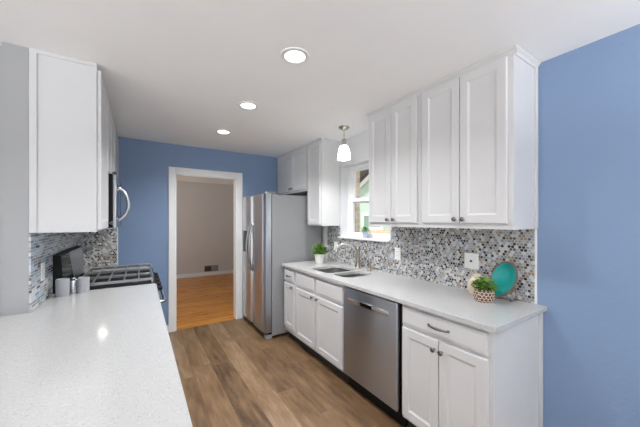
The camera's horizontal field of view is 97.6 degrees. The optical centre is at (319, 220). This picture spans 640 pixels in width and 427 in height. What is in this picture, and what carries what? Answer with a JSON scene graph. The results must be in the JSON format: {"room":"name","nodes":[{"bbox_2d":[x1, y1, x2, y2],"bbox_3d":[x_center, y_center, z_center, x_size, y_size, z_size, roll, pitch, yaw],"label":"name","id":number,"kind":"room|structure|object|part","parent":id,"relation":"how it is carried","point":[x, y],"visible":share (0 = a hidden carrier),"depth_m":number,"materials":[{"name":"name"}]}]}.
{"room":"kitchen","nodes":[
{"label":"kitchen","id":0,"kind":"room"},
{"bbox_2d":[0,46,1,316],"bbox_3d":[-3.078,0.227,0.857,2.960,2.440,0.120,0,0,-33],"label":"wall","id":1,"kind":"structure","parent":0,"point":[0,46],"depth_m":1.60,"materials":[{"name":"grey paint"}]},
{"bbox_2d":[2,42,82,315],"bbox_3d":[-2.217,0.227,2.357,0.114,2.440,1.835,0,0,-33],"label":"wall","id":2,"kind":"structure","parent":0,"point":[15,58],"depth_m":1.59,"materials":[{"name":"grey paint"}]},
{"bbox_2d":[41,262,44,280],"bbox_3d":[-1.795,0.332,1.817,0.010,0.115,0.070,0,0,-33],"label":"wall outlet","id":3,"kind":"object","parent":2,"relation":"attached to","point":[43,263],"visible":1,"depth_m":1.79,"materials":[{"name":"white plastic"}]},
{"bbox_2d":[29,47,112,232],"bbox_3d":[-1.663,-0.459,1.924,0.359,1.066,0.532,0,0,-33],"label":"upper cabinet","id":4,"kind":"object","parent":2,"relation":"attached to","point":[68,98],"visible":1,"depth_m":1.70,"materials":[{"name":"white paint"}]},
{"bbox_3d":[-1.544,-0.982,1.692,0.304,0.021,0.012,0,0,-33],"label":"crown moulding","id":5,"kind":"part","parent":4,"relation":"part of","materials":[{"name":"white paint"}]},
{"bbox_3d":[-1.549,-0.450,2.003,0.020,1.017,0.503,0,0,-33],"label":"door","id":6,"kind":"part","parent":4,"relation":"part of","materials":[{"name":"white paint"}]},
{"bbox_2d":[108,101,116,174],"bbox_3d":[-2.003,-0.684,2.452,0.357,0.613,0.718,0,0,-33],"label":"upper cabinet","id":7,"kind":"object","parent":2,"relation":"attached to","point":[111,125],"visible":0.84,"depth_m":2.48,"materials":[{"name":"white paint"}]},
{"bbox_3d":[-1.792,-0.675,2.380,0.020,0.565,0.343,0,0,-33],"label":"door","id":8,"kind":"part","parent":7,"relation":"part of","materials":[{"name":"white paint"}]},
{"bbox_3d":[-1.982,-0.675,2.673,0.020,0.565,0.344,0,0,-33],"label":"door","id":9,"kind":"part","parent":7,"relation":"part of","materials":[{"name":"white paint"}]},
{"bbox_2d":[105,173,129,228],"bbox_3d":[-1.963,-0.149,2.482,0.457,0.452,0.700,0,0,-33],"label":"microwave","id":10,"kind":"object","parent":7,"relation":"attached to","point":[115,189],"visible":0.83,"depth_m":2.26,"materials":[{"name":"silver metal"}]},
{"bbox_3d":[-1.806,-0.153,2.488,0.023,0.430,0.540,0,0,-33],"label":"door","id":11,"kind":"part","parent":10,"relation":"part of","materials":[{"name":"silver metal"}]},
{"bbox_3d":[-1.997,-0.153,2.783,0.023,0.430,0.157,0,0,-33],"label":"control panel","id":12,"kind":"part","parent":10,"relation":"part of","materials":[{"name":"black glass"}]},
{"bbox_3d":[-1.894,-0.153,2.705,0.098,0.334,0.030,0,0,-33],"label":"handle","id":13,"kind":"part","parent":10,"relation":"part of","materials":[{"name":"silver metal"}]},
{"bbox_2d":[115,127,118,179],"bbox_3d":[-2.358,-0.459,3.002,0.357,1.065,0.589,0,0,-33],"label":"upper cabinet","id":14,"kind":"object","parent":2,"relation":"attached to","point":[116,135],"visible":0.05,"depth_m":3.12,"materials":[{"name":"white paint"}]},
{"bbox_2d":[83,137,277,325],"bbox_3d":[-1.657,0.227,3.878,2.826,2.440,0.128,0,0,-33],"label":"wall","id":15,"kind":"structure","parent":0,"point":[143,164],"depth_m":3.52,"materials":[{"name":"blue paint"}]},
{"bbox_2d":[117,227,117,264],"bbox_3d":[-2.403,0.290,3.323,0.010,0.486,0.010,0,0,-33],"label":"trim","id":16,"kind":"structure","parent":15,"relation":"attached to","point":[117,227],"depth_m":3.32,"materials":[{"name":"white paint"}]},
{"bbox_2d":[168,166,242,331],"bbox_3d":[-1.583,0.377,3.922,0.963,2.140,0.143,0,0,-33],"label":"door frame","id":17,"kind":"structure","parent":15,"relation":"in","point":[173,172],"depth_m":3.85,"materials":[{"name":"white paint"}]},
{"bbox_2d":[176,181,233,274],"bbox_3d":[-3.842,0.237,6.822,3.950,2.420,0.170,0,0,-33],"label":"wall","id":18,"kind":"structure","parent":0,"point":[204,211],"depth_m":7.24,"materials":[{"name":"beige paint"}]},
{"bbox_2d":[176,270,233,278],"bbox_3d":[-3.840,1.399,6.712,3.835,0.095,0.018,0,0,-33],"label":"baseboard","id":19,"kind":"structure","parent":18,"relation":"attached to","point":[224,271],"depth_m":7.25,"materials":[{"name":"white paint"}]},
{"bbox_2d":[204,265,217,271],"bbox_3d":[-2.852,1.264,7.353,0.350,0.157,0.013,0,0,-33],"label":"air vent","id":20,"kind":"object","parent":18,"relation":"in","point":[210,267],"visible":1,"depth_m":7.35,"materials":[{"name":"metal"}]},
{"bbox_2d":[205,266,210,270],"bbox_3d":[-2.920,1.264,7.306,0.155,0.127,0.003,0,0,-33],"label":"grille","id":21,"kind":"object","parent":20,"relation":"attached to","point":[207,268],"depth_m":7.30,"materials":[{"name":"black metal"}]},
{"bbox_2d":[168,273,407,426],"bbox_3d":[-1.704,1.472,1.578,6.050,0.050,11.300,0,0,-33],"label":"floor","id":22,"kind":"structure","parent":0,"point":[230,375],"depth_m":2.61,"materials":[{"name":"brown wood"}]},
{"bbox_2d":[53,246,165,302],"bbox_3d":[-1.876,0.851,2.606,0.727,1.193,0.910,0,0,-33],"label":"range","id":23,"kind":"object","parent":22,"relation":"on","point":[68,263],"visible":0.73,"depth_m":2.44,"materials":[{"name":"silver metal"}]},
{"bbox_3d":[-2.010,0.391,2.230,0.020,0.253,0.416,0,0,-33],"label":"control glass","id":24,"kind":"part","parent":23,"relation":"part of","materials":[{"name":"black glass"}]},
{"bbox_3d":[-2.220,0.391,2.556,0.020,0.253,0.612,0,0,-33],"label":"steel panel","id":25,"kind":"part","parent":23,"relation":"part of","materials":[{"name":"silver metal"}]},
{"bbox_2d":[80,267,156,289],"bbox_3d":[-1.887,0.535,2.599,0.599,0.013,0.910,0,0,-33],"label":"cooktop","id":26,"kind":"object","parent":23,"relation":"in","point":[141,271],"depth_m":2.46,"materials":[{"name":"black metal"}]},
{"bbox_3d":[-1.598,0.710,2.785,0.065,0.029,0.834,0,0,-33],"label":"oven handle","id":27,"kind":"part","parent":23,"relation":"part of","materials":[{"name":"silver metal"}]},
{"bbox_2d":[243,191,320,339],"bbox_3d":[-0.597,0.548,3.946,0.889,1.797,0.893,0,0,-33],"label":"refrigerator","id":28,"kind":"object","parent":22,"relation":"on","point":[276,231],"visible":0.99,"depth_m":3.52,"materials":[{"name":"silver metal"}]},
{"bbox_3d":[-0.995,0.522,3.950,0.093,1.700,0.450,0,0,-33],"label":"freezer door","id":29,"kind":"part","parent":28,"relation":"part of","materials":[{"name":"silver metal"}]},
{"bbox_3d":[-0.956,0.362,3.760,0.086,0.635,0.027,0,0,-22],"label":"handle","id":30,"kind":"part","parent":28,"relation":"part of","materials":[{"name":"silver metal"}]},
{"bbox_3d":[-0.905,0.362,3.681,0.086,0.635,0.027,0,0,-44],"label":"handle","id":31,"kind":"part","parent":28,"relation":"part of","materials":[{"name":"silver metal"}]},
{"bbox_3d":[-0.752,0.522,3.575,0.093,1.700,0.433,0,0,-33],"label":"door","id":32,"kind":"part","parent":28,"relation":"part of","materials":[{"name":"silver metal"}]},
{"bbox_2d":[284,267,299,343],"bbox_3d":[-0.125,1.005,3.499,0.657,0.884,0.287,0,0,-33],"label":"base cabinet","id":33,"kind":"object","parent":22,"relation":"on","point":[289,274],"visible":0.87,"depth_m":3.32,"materials":[{"name":"white paint"}]},
{"bbox_3d":[-0.365,0.665,3.348,0.020,0.132,0.250,0,0,-33],"label":"drawer","id":34,"kind":"part","parent":33,"relation":"part of","materials":[{"name":"white paint"}]},
{"bbox_3d":[-0.365,1.022,3.348,0.020,0.530,0.250,0,0,-33],"label":"door","id":35,"kind":"part","parent":33,"relation":"part of","materials":[{"name":"white paint"}]},
{"bbox_2d":[282,259,546,333],"bbox_3d":[0.469,0.548,2.599,0.642,0.030,2.473,0,0,-33],"label":"countertop","id":36,"kind":"structure","parent":33,"relation":"on","point":[450,302],"depth_m":1.93,"materials":[{"name":"white stone"}]},
{"bbox_2d":[312,243,329,263],"bbox_3d":[-0.001,0.406,3.481,0.241,0.254,0.251,0,0,17],"label":"potted plant","id":37,"kind":"object","parent":36,"relation":"on","point":[319,256],"visible":1,"depth_m":3.43,"materials":[{"name":"green plant"}]},
{"bbox_3d":[-0.004,0.474,3.480,0.142,0.118,0.142,0,0,-33],"label":"pot","id":38,"kind":"part","parent":37,"relation":"part of","materials":[{"name":"white ceramic"}]},
{"bbox_2d":[317,268,364,276],"bbox_3d":[0.217,0.657,2.953,0.424,0.186,0.679,0,0,-33],"label":"sink","id":39,"kind":"object","parent":36,"relation":"in","point":[329,270],"visible":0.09,"depth_m":3.23,"materials":[{"name":"grey metal"}]},
{"bbox_3d":[0.144,0.657,3.066,0.424,0.186,0.409,0,0,-33],"label":"bowl","id":40,"kind":"part","parent":39,"relation":"part of","materials":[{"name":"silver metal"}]},
{"bbox_3d":[0.328,0.649,2.777,0.389,0.172,0.264,0,0,-33],"label":"bowl","id":41,"kind":"part","parent":39,"relation":"part of","materials":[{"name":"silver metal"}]},
{"bbox_2d":[335,242,360,268],"bbox_3d":[0.310,0.385,3.112,0.287,0.295,0.066,0,0,-3],"label":"faucet","id":42,"kind":"object","parent":36,"relation":"on","point":[357,248],"visible":1,"depth_m":3.10,"materials":[{"name":"silver metal"}]},
{"bbox_3d":[0.292,0.318,3.099,0.251,0.131,0.027,0,0,-6],"label":"spout","id":43,"kind":"part","parent":42,"relation":"part of","materials":[{"name":"silver metal"}]},
{"bbox_2d":[367,259,371,270],"bbox_3d":[0.524,0.469,2.958,0.052,0.127,0.052,0,0,-33],"label":"sprayer","id":44,"kind":"object","parent":36,"relation":"on","point":[369,260],"visible":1,"depth_m":2.94,"materials":[{"name":"silver metal"}]},
{"bbox_2d":[467,273,483,294],"bbox_3d":[1.125,0.461,2.018,0.112,0.144,0.112,0,0,-33],"label":"vase","id":45,"kind":"object","parent":36,"relation":"on","point":[470,288],"visible":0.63,"depth_m":2.00,"materials":[{"name":"beige ceramic"}]},
{"bbox_2d":[470,276,499,302],"bbox_3d":[1.085,0.454,1.849,0.186,0.158,0.176,0,0,-33],"label":"potted plant","id":46,"kind":"object","parent":36,"relation":"on","point":[483,293],"visible":1,"depth_m":1.82,"materials":[{"name":"green plant"}]},
{"bbox_3d":[1.086,0.493,1.853,0.124,0.080,0.124,0,0,-33],"label":"pot","id":47,"kind":"part","parent":46,"relation":"part of","materials":[{"name":"white ceramic"}]},
{"bbox_2d":[495,286,516,301],"bbox_3d":[1.245,0.459,1.876,0.102,0.148,0.095,0,0,-33],"label":"plate stand","id":48,"kind":"object","parent":36,"relation":"on","point":[514,286],"visible":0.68,"depth_m":1.87,"materials":[{"name":"brown metal"}]},
{"bbox_2d":[489,261,517,296],"bbox_3d":[1.231,0.396,1.879,0.065,0.244,0.168,0,0,-33],"label":"decorative plate","id":49,"kind":"object","parent":48,"relation":"on","point":[505,274],"visible":0.86,"depth_m":1.88,"materials":[{"name":"teal ceramic"}]},
{"bbox_2d":[296,270,348,381],"bbox_3d":[0.204,1.005,2.992,0.653,0.884,0.917,0,0,-33],"label":"base cabinet","id":50,"kind":"object","parent":22,"relation":"on","point":[319,301],"visible":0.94,"depth_m":2.75,"materials":[{"name":"white paint"}]},
{"bbox_3d":[-0.164,0.667,3.035,0.020,0.144,0.400,0,0,-33],"label":"blank drawer","id":51,"kind":"part","parent":50,"relation":"part of","materials":[{"name":"white paint"}]},
{"bbox_3d":[-0.161,1.046,3.031,0.020,0.551,0.410,0,0,-33],"label":"door","id":52,"kind":"part","parent":50,"relation":"part of","materials":[{"name":"white paint"}]},
{"bbox_3d":[0.084,1.046,2.652,0.020,0.551,0.432,0,0,-33],"label":"door","id":53,"kind":"part","parent":50,"relation":"part of","materials":[{"name":"white paint"}]},
{"bbox_3d":[0.084,0.667,2.652,0.020,0.144,0.432,0,0,-33],"label":"blank drawer","id":54,"kind":"part","parent":50,"relation":"part of","materials":[{"name":"white paint"}]},
{"bbox_2d":[344,286,406,426],"bbox_3d":[0.618,1.007,2.334,0.610,0.880,0.626,0,0,-33],"label":"dishwasher","id":55,"kind":"object","parent":22,"relation":"on","point":[373,324],"visible":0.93,"depth_m":2.11,"materials":[{"name":"silver metal"}]},
{"bbox_3d":[0.430,1.389,2.213,0.015,0.115,0.626,0,0,-33],"label":"toe panel","id":56,"kind":"part","parent":55,"relation":"part of","materials":[{"name":"black metal"}]},
{"bbox_2d":[398,304,402,413],"bbox_3d":[0.638,0.957,2.347,0.560,0.780,0.626,0,0,-33],"label":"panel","id":57,"kind":"object","parent":55,"relation":"in","point":[400,305],"depth_m":1.94,"materials":[{"name":"black"}]},
{"bbox_2d":[402,304,542,426],"bbox_3d":[0.959,1.005,1.821,0.657,0.884,0.594,0,0,-33],"label":"base cabinet","id":58,"kind":"object","parent":22,"relation":"on","point":[455,374],"visible":0.94,"depth_m":1.62,"materials":[{"name":"white paint"}]},
{"bbox_3d":[0.639,1.022,1.793,0.020,0.600,0.274,0,0,-33],"label":"door","id":59,"kind":"part","parent":58,"relation":"part of","materials":[{"name":"white paint"}]},
{"bbox_3d":[0.692,0.643,1.661,0.035,0.018,0.148,0,0,-33],"label":"pull handle","id":60,"kind":"part","parent":58,"relation":"part of","materials":[{"name":"grey metal"}]},
{"bbox_3d":[0.715,0.643,1.676,0.020,0.118,0.552,0,0,-33],"label":"drawer","id":61,"kind":"part","parent":58,"relation":"part of","materials":[{"name":"white paint"}]},
{"bbox_3d":[0.790,1.022,1.559,0.020,0.600,0.274,0,0,-33],"label":"door","id":62,"kind":"part","parent":58,"relation":"part of","materials":[{"name":"white paint"}]},
{"bbox_3d":[-1.044,1.005,1.257,0.650,0.884,2.245,0,0,-33],"label":"base cabinet","id":63,"kind":"object","parent":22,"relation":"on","visible":0},
{"bbox_2d":[0,283,192,426],"bbox_3d":[-1.210,0.548,1.104,1.067,0.030,2.328,0,0,-33],"label":"countertop","id":64,"kind":"structure","parent":63,"relation":"on","point":[105,357],"depth_m":1.03,"materials":[{"name":"white stone"}]},
{"bbox_2d":[55,278,69,296],"bbox_3d":[-1.812,0.473,1.972,0.075,0.120,0.075,0,0,-33],"label":"canister","id":65,"kind":"object","parent":64,"relation":"on","point":[62,285],"visible":1,"depth_m":1.95,"materials":[{"name":"grey ceramic"}]},
{"bbox_2d":[70,277,76,293],"bbox_3d":[-1.810,0.475,2.055,0.062,0.115,0.062,0,0,-33],"label":"shaker","id":66,"kind":"object","parent":64,"relation":"on","point":[73,281],"visible":0.77,"depth_m":2.03,"materials":[{"name":"silver metal"}]},
{"bbox_2d":[77,276,89,292],"bbox_3d":[-1.750,0.477,2.072,0.070,0.112,0.070,0,0,-33],"label":"canister","id":67,"kind":"object","parent":64,"relation":"on","point":[83,283],"visible":1,"depth_m":2.05,"materials":[{"name":"grey ceramic"}]},
{"bbox_3d":[-2.270,1.005,3.154,0.650,0.884,0.426,0,0,-33],"label":"base cabinet","id":68,"kind":"object","parent":22,"relation":"on","visible":0},
{"bbox_2d":[83,263,150,272],"bbox_3d":[-2.277,0.548,3.147,0.642,0.030,0.424,0,0,-33],"label":"countertop","id":69,"kind":"structure","parent":68,"relation":"on","point":[86,269],"depth_m":3.16,"materials":[{"name":"white stone"}]},
{"bbox_2d":[0,0,639,184],"bbox_3d":[-1.704,-1.033,1.578,6.050,0.120,11.300,0,0,-33],"label":"ceiling","id":70,"kind":"structure","parent":0,"point":[178,72],"depth_m":1.62,"materials":[{"name":"paint"}]},
{"bbox_2d":[215,129,231,134],"bbox_3d":[-1.083,-0.990,3.141,0.180,0.007,0.180,0,0,-33],"label":"recessed light","id":71,"kind":"object","parent":70,"relation":"in","point":[219,131],"visible":1,"depth_m":3.12,"materials":[{"name":"white paint"}]},
{"bbox_2d":[237,101,258,109],"bbox_3d":[-0.621,-0.990,2.423,0.180,0.007,0.180,0,0,-33],"label":"recessed light","id":72,"kind":"object","parent":70,"relation":"in","point":[247,105],"visible":1,"depth_m":2.41,"materials":[{"name":"white paint"}]},
{"bbox_2d":[241,103,254,108],"bbox_3d":[-0.621,-0.990,2.423,0.124,0.004,0.124,0,0,-33],"label":"diffuser","id":73,"kind":"object","parent":72,"relation":"attached to","point":[243,105],"depth_m":2.41,"materials":[{"name":"white plastic"}]},
{"bbox_2d":[280,47,309,64],"bbox_3d":[-0.151,-0.990,1.693,0.180,0.007,0.180,0,0,-33],"label":"recessed light","id":74,"kind":"object","parent":70,"relation":"in","point":[290,55],"visible":1,"depth_m":1.68,"materials":[{"name":"white paint"}]},
{"bbox_2d":[285,51,304,61],"bbox_3d":[-0.151,-0.990,1.693,0.124,0.004,0.124,0,0,-33],"label":"diffuser","id":75,"kind":"object","parent":74,"relation":"attached to","point":[290,56],"depth_m":1.69,"materials":[{"name":"white plastic"}]},
{"bbox_2d":[338,125,349,160],"bbox_3d":[0.256,-0.821,2.983,0.138,0.344,0.138,0,0,-33],"label":"pendant lamp","id":76,"kind":"object","parent":70,"relation":"hanging from","point":[344,155],"visible":1,"depth_m":2.94,"materials":[{"name":"white glass"}]},
{"bbox_3d":[0.256,-0.721,2.983,0.138,0.144,0.138,0,0,-33],"label":"lamp shade","id":77,"kind":"part","parent":76,"relation":"part of","materials":[{"name":"white glass"}]},
{"bbox_2d":[355,171,359,231],"bbox_3d":[1.039,0.297,2.755,0.065,3.100,5.500,0,0,-33],"label":"wall","id":78,"kind":"structure","parent":0,"point":[357,206],"depth_m":3.60,"materials":[{"name":"beige brick"}]},
{"bbox_2d":[300,24,639,426],"bbox_3d":[1.644,0.227,1.550,0.208,2.440,7.620,0,0,-33],"label":"wall","id":79,"kind":"structure","parent":0,"point":[588,231],"depth_m":1.62,"materials":[{"name":"blue paint"}]},
{"bbox_2d":[277,144,307,195],"bbox_3d":[-0.319,-0.690,4.107,0.321,0.604,0.947,0,0,-33],"label":"upper cabinet","id":80,"kind":"object","parent":79,"relation":"attached to","point":[292,166],"visible":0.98,"depth_m":3.97,"materials":[{"name":"white paint"}]},
{"bbox_3d":[-0.533,-0.685,4.219,0.020,0.545,0.485,0,0,-33],"label":"door","id":81,"kind":"part","parent":80,"relation":"part of","materials":[{"name":"white paint"}]},
{"bbox_3d":[-0.420,-0.974,4.042,0.022,0.037,0.947,0,0,-33],"label":"crown moulding","id":82,"kind":"part","parent":80,"relation":"part of","materials":[{"name":"white paint"}]},
{"bbox_3d":[-0.284,-0.685,3.834,0.020,0.545,0.418,0,0,-33],"label":"door","id":83,"kind":"part","parent":80,"relation":"part of","materials":[{"name":"white paint"}]},
{"bbox_2d":[306,138,340,225],"bbox_3d":[0.032,-0.462,3.565,0.321,1.061,0.339,0,0,-33],"label":"upper cabinet","id":84,"kind":"object","parent":79,"relation":"attached to","point":[323,162],"visible":1,"depth_m":3.46,"materials":[{"name":"white paint"}]},
{"bbox_3d":[-0.077,-0.453,3.513,0.020,1.010,0.285,0,0,-33],"label":"door","id":85,"kind":"part","parent":84,"relation":"part of","materials":[{"name":"white paint"}]},
{"bbox_3d":[0.044,-0.974,3.573,0.292,0.037,0.339,0,0,-33],"label":"crown moulding","id":86,"kind":"part","parent":84,"relation":"part of","materials":[{"name":"white paint"}]},
{"bbox_2d":[338,236,390,241],"bbox_3d":[0.511,0.211,3.181,0.141,0.021,0.842,0,0,-33],"label":"window sill","id":87,"kind":"structure","parent":79,"relation":"attached to","point":[344,237],"depth_m":3.08,"materials":[{"name":"white paint"}]},
{"bbox_2d":[361,225,369,237],"bbox_3d":[0.517,0.130,3.175,0.113,0.143,0.125,0,0,22],"label":"potted plant","id":88,"kind":"object","parent":87,"relation":"on","point":[365,232],"visible":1,"depth_m":3.15,"materials":[{"name":"green plant"}]},
{"bbox_3d":[0.516,0.165,3.173,0.080,0.073,0.080,0,0,-33],"label":"pot","id":89,"kind":"part","parent":88,"relation":"part of","materials":[{"name":"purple ceramic"}]},
{"bbox_2d":[348,162,389,238],"bbox_3d":[0.602,-0.233,3.237,0.075,0.870,0.815,0,0,-33],"label":"window","id":90,"kind":"structure","parent":79,"relation":"in","point":[352,200],"depth_m":3.49,"materials":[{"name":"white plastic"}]},
{"bbox_3d":[0.615,-0.428,3.246,0.027,0.440,0.715,0,0,-33],"label":"sash","id":91,"kind":"part","parent":90,"relation":"part of","materials":[{"name":"white plastic"}]},
{"bbox_3d":[0.590,-0.039,3.230,0.027,0.458,0.715,0,0,-33],"label":"sash","id":92,"kind":"part","parent":90,"relation":"part of","materials":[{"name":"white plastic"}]},
{"bbox_2d":[367,90,420,226],"bbox_3d":[0.724,-0.469,2.452,0.366,1.047,0.577,0,0,-33],"label":"upper cabinet","id":93,"kind":"object","parent":79,"relation":"attached to","point":[394,127],"visible":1,"depth_m":2.32,"materials":[{"name":"white paint"}]},
{"bbox_3d":[0.532,-0.466,2.487,0.020,0.971,0.269,0,0,-33],"label":"door","id":94,"kind":"part","parent":93,"relation":"part of","materials":[{"name":"white paint"}]},
{"bbox_3d":[0.604,-0.974,2.374,0.022,0.037,0.577,0,0,-33],"label":"crown moulding","id":95,"kind":"part","parent":93,"relation":"part of","materials":[{"name":"white paint"}]},
{"bbox_3d":[0.678,-0.466,2.262,0.020,0.971,0.259,0,0,-33],"label":"door","id":96,"kind":"part","parent":93,"relation":"part of","materials":[{"name":"white paint"}]},
{"bbox_2d":[395,248,400,259],"bbox_3d":[0.755,0.327,2.726,0.010,0.115,0.070,0,0,-33],"label":"wall outlet","id":97,"kind":"object","parent":79,"relation":"attached to","point":[397,250],"visible":1,"depth_m":2.71,"materials":[{"name":"white plastic"}]},
{"bbox_2d":[465,253,478,269],"bbox_3d":[1.144,0.309,2.120,0.013,0.118,0.105,0,0,-33],"label":"wall outlet","id":98,"kind":"object","parent":79,"relation":"attached to","point":[471,259],"visible":1,"depth_m":2.11,"materials":[{"name":"white plastic"}]},
{"bbox_2d":[419,45,540,229],"bbox_3d":[1.058,-0.469,1.935,0.366,1.047,0.651,0,0,-33],"label":"upper cabinet","id":99,"kind":"object","parent":79,"relation":"attached to","point":[479,122],"visible":1,"depth_m":1.75,"materials":[{"name":"white paint"}]},
{"bbox_3d":[0.854,-0.466,1.990,0.020,0.971,0.289,0,0,-33],"label":"door","id":100,"kind":"part","parent":99,"relation":"part of","materials":[{"name":"white paint"}]},
{"bbox_3d":[1.071,-0.974,1.943,0.337,0.037,0.651,0,0,-33],"label":"crown moulding","id":101,"kind":"part","parent":99,"relation":"part of","materials":[{"name":"white paint"}]},
{"bbox_3d":[1.011,-0.466,1.746,0.020,0.971,0.281,0,0,-33],"label":"door","id":102,"kind":"part","parent":99,"relation":"part of","materials":[{"name":"white paint"}]},
{"bbox_2d":[535,229,536,303],"bbox_3d":[1.374,0.294,1.782,0.010,0.478,0.012,0,0,-33],"label":"trim","id":103,"kind":"structure","parent":79,"relation":"attached to","point":[535,229],"depth_m":1.78,"materials":[{"name":"white paint"}]},
{"label":"outside","id":104,"kind":"structure","parent":0,"visible":0},
{"bbox_3d":[10.208,1.897,23.265,37.600,0.100,52.000,0,0,-33],"label":"ground","id":105,"kind":"structure","parent":104,"visible":0},
{"bbox_2d":[360,169,389,233],"bbox_3d":[4.099,-0.501,9.733,5.550,4.696,5.900,0,0,-33],"label":"house","id":106,"kind":"structure","parent":105,"relation":"on","point":[364,175],"depth_m":9.52,"materials":[{"name":"green"}]},
{"bbox_3d":[1.637,-1.437,9.332,0.060,2.305,3.900,0,0,-33],"label":"gable trim","id":107,"kind":"part","parent":106,"relation":"part of","materials":[{"name":"white wood"}]},
{"bbox_3d":[1.730,0.032,9.262,0.020,0.370,0.780,0,0,-33],"label":"pane","id":108,"kind":"part","parent":106,"relation":"part of","materials":[{"name":"clear glass"}]}
]}

